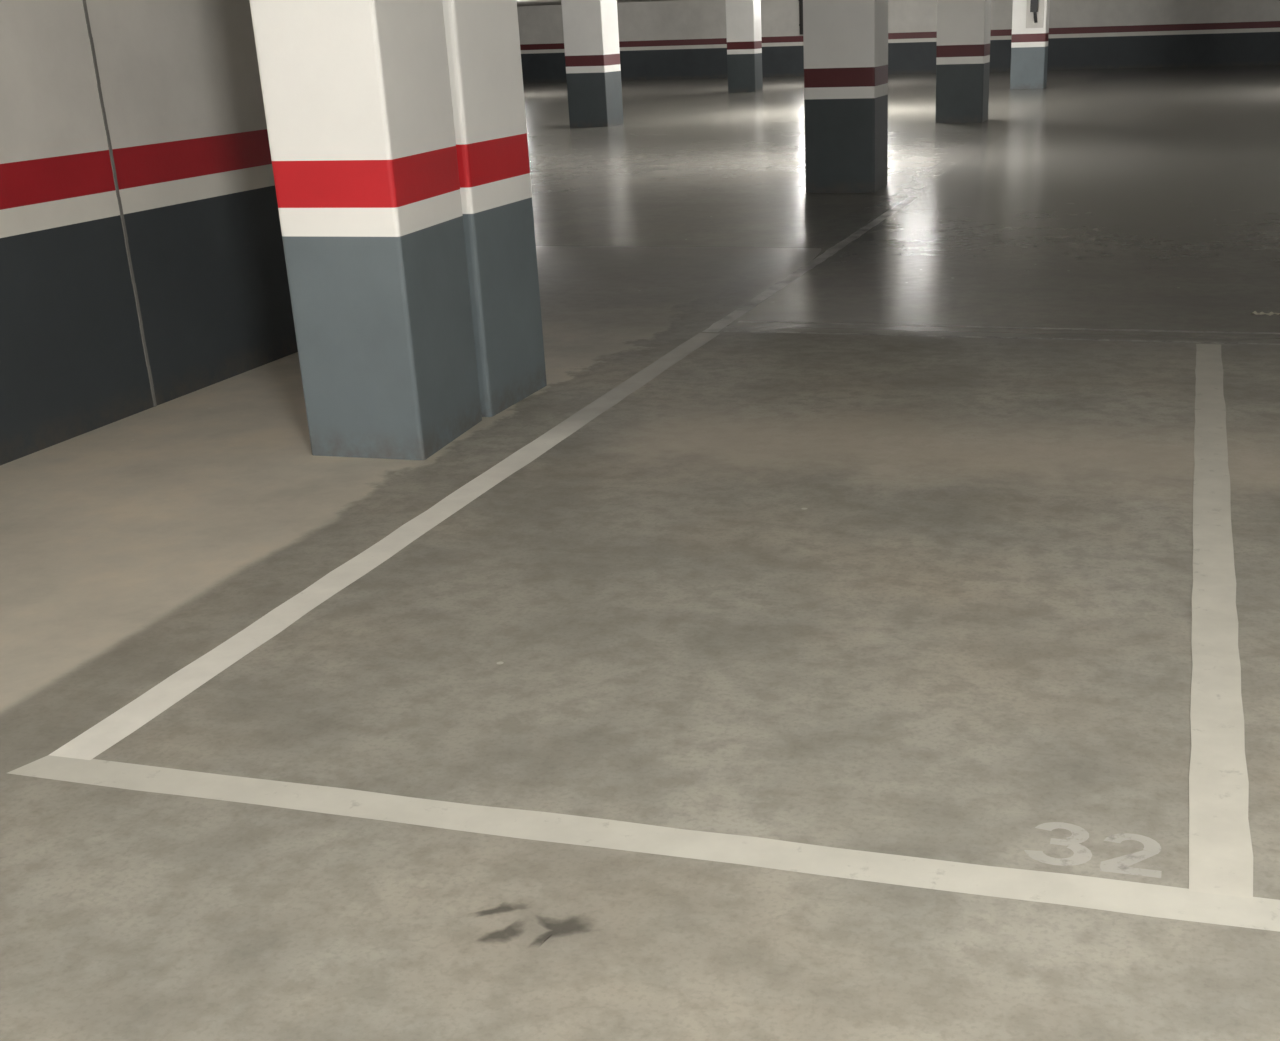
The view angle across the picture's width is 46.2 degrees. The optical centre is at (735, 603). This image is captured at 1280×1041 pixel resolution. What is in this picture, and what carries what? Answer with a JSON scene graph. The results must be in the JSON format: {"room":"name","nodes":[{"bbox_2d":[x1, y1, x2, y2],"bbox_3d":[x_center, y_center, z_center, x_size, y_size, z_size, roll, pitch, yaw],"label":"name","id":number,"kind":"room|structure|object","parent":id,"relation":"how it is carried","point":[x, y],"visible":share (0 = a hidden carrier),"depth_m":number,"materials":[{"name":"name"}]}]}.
{"room":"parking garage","nodes":[
{"label":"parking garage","id":0,"kind":"room"},
{"bbox_2d":[0,0,297,465],"bbox_3d":[-4.722,0.336,0.791,0.254,2.300,16.550,4,22,16],"label":"wall","id":1,"kind":"structure","parent":0,"point":[143,264],"depth_m":6.77,"materials":[{"name":"white paint"}]},
{"bbox_2d":[517,0,673,6],"bbox_3d":[-2.841,-8.208,19.183,33.400,0.200,56.900,4,22,16],"label":"ceiling","id":2,"kind":"structure","parent":0,"point":[519,2],"depth_m":43.70,"materials":[{"name":"paint"}]},
{"bbox_2d":[0,65,1279,1040],"bbox_3d":[-2.762,-5.878,20.088,33.400,0.200,56.900,4,22,16],"label":"floor","id":3,"kind":"structure","parent":0,"point":[928,597],"depth_m":4.34,"materials":[{"name":"concrete"}]},
{"bbox_2d":[249,0,481,459],"bbox_3d":[-1.441,-1.780,5.958,0.509,2.299,0.670,4,22,16],"label":"pillar","id":4,"kind":"structure","parent":3,"relation":"on","point":[357,100],"depth_m":5.81,"materials":[{"name":"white paint"}]},
{"bbox_2d":[49,333,719,759],"bbox_3d":[-0.872,-0.565,5.952,0.126,0.001,5.260,4,22,16],"label":"parking line","id":5,"kind":"object","parent":3,"relation":"on","point":[117,726],"visible":1,"depth_m":4.67,"materials":[{"name":"white paint"}]},
{"bbox_2d":[442,0,546,416],"bbox_3d":[-1.260,-2.030,6.586,0.482,2.299,0.640,4,22,16],"label":"pillar","id":6,"kind":"structure","parent":3,"relation":"on","point":[483,39],"depth_m":6.55,"materials":[{"name":"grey paint"}]},
{"bbox_2d":[481,906,516,939],"bbox_3d":[-0.461,0.613,2.881,0.154,0.001,0.159,4,22,16],"label":"stain","id":7,"kind":"object","parent":3,"relation":"on","point":[509,931],"depth_m":2.85,"materials":[{"name":"grey concrete"}]},
{"bbox_2d":[537,920,581,941],"bbox_3d":[-0.331,0.623,2.846,0.164,0.001,0.153,4,22,16],"label":"stain","id":8,"kind":"object","parent":3,"relation":"on","point":[566,927],"depth_m":2.86,"materials":[{"name":"grey concrete"}]},
{"bbox_2d":[561,0,623,126],"bbox_3d":[-2.456,-9.446,25.798,0.710,2.299,0.800,4,22,16],"label":"pillar","id":9,"kind":"structure","parent":3,"relation":"on","point":[590,27],"depth_m":25.55,"materials":[{"name":"grey paint"}]},
{"bbox_2d":[8,755,1279,931],"bbox_3d":[0.788,0.570,2.886,5.202,0.001,0.119,4,22,16],"label":"parking line","id":10,"kind":"object","parent":3,"relation":"on","point":[1152,900],"visible":1,"depth_m":3.13,"materials":[{"name":"white paint"}]},
{"bbox_2d":[725,0,762,92],"bbox_3d":[0.223,-13.784,36.739,0.700,2.299,0.700,4,22,16],"label":"pillar","id":11,"kind":"structure","parent":3,"relation":"on","point":[743,17],"depth_m":36.49,"materials":[{"name":"grey paint"}]},
{"bbox_2d":[702,197,917,331],"bbox_3d":[0.776,-2.689,11.282,0.105,0.001,6.620,4,22,16],"label":"parking line","id":12,"kind":"object","parent":3,"relation":"on","point":[717,326],"visible":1,"depth_m":10.17,"materials":[{"name":"white paint"}]},
{"bbox_2d":[803,0,887,192],"bbox_3d":[1.094,-5.262,14.707,0.700,2.299,0.700,4,22,16],"label":"pillar","id":13,"kind":"structure","parent":3,"relation":"on","point":[845,42],"depth_m":14.51,"materials":[{"name":"grey paint"}]},
{"bbox_2d":[935,0,990,122],"bbox_3d":[3.628,-8.866,23.772,0.750,2.299,0.750,4,22,16],"label":"pillar","id":14,"kind":"structure","parent":3,"relation":"on","point":[963,26],"depth_m":23.53,"materials":[{"name":"grey paint"}]},
{"bbox_2d":[724,330,1279,344],"bbox_3d":[2.361,-1.340,7.668,5.040,0.001,0.047,4,22,16],"label":"parking line","id":15,"kind":"object","parent":3,"relation":"on","point":[725,330],"visible":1,"depth_m":7.92,"materials":[{"name":"paint"}]},
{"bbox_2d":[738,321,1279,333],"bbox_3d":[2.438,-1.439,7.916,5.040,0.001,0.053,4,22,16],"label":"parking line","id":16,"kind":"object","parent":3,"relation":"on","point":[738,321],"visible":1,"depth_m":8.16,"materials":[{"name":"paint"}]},
{"bbox_2d":[1010,0,1049,88],"bbox_3d":[6.643,-12.820,33.696,0.750,2.299,0.750,4,22,16],"label":"pillar","id":17,"kind":"structure","parent":3,"relation":"on","point":[1029,46],"depth_m":33.50,"materials":[{"name":"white paint"}]},
{"bbox_2d":[1026,0,1043,27],"bbox_3d":[6.626,-13.210,33.070,0.380,0.920,0.100,4,22,16],"label":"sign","id":18,"kind":"object","parent":17,"relation":"attached to","point":[1034,10],"visible":1,"depth_m":33.14,"materials":[{"name":"white paint"}]},
{"bbox_2d":[1024,822,1161,877],"bbox_3d":[0.735,0.500,3.070,0.272,0.001,0.180,4,22,16],"label":"painted number","id":19,"kind":"object","parent":3,"relation":"on","point":[1082,854],"visible":1,"depth_m":3.05,"materials":[{"name":"paint"}]},
{"bbox_2d":[1189,344,1252,898],"bbox_3d":[1.673,-0.379,5.251,0.128,0.001,5.290,4,22,16],"label":"parking line","id":20,"kind":"object","parent":3,"relation":"on","point":[1220,845],"visible":1,"depth_m":3.81,"materials":[{"name":"white paint"}]},
{"bbox_2d":[1251,311,1279,315],"bbox_3d":[2.925,-1.602,8.261,0.160,0.018,0.048,4,22,16],"label":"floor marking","id":21,"kind":"object","parent":3,"relation":"on","point":[1254,312],"visible":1,"depth_m":8.26,"materials":[{"name":"white paint"}]},
{"bbox_2d":[517,0,1279,82],"bbox_3d":[5.070,-17.129,44.934,33.000,2.300,0.200,4,22,16],"label":"wall","id":22,"kind":"structure","parent":0,"point":[676,39],"depth_m":44.54,"materials":[{"name":"white paint"}]},
{"bbox_2d":[799,0,802,34],"bbox_3d":[2.082,-17.818,45.309,0.315,1.100,0.315,4,22,16],"label":"drain pipe","id":23,"kind":"object","parent":22,"relation":"attached to","point":[800,1],"visible":0.38,"depth_m":45.24,"materials":[{"name":"plastic"}]}
]}

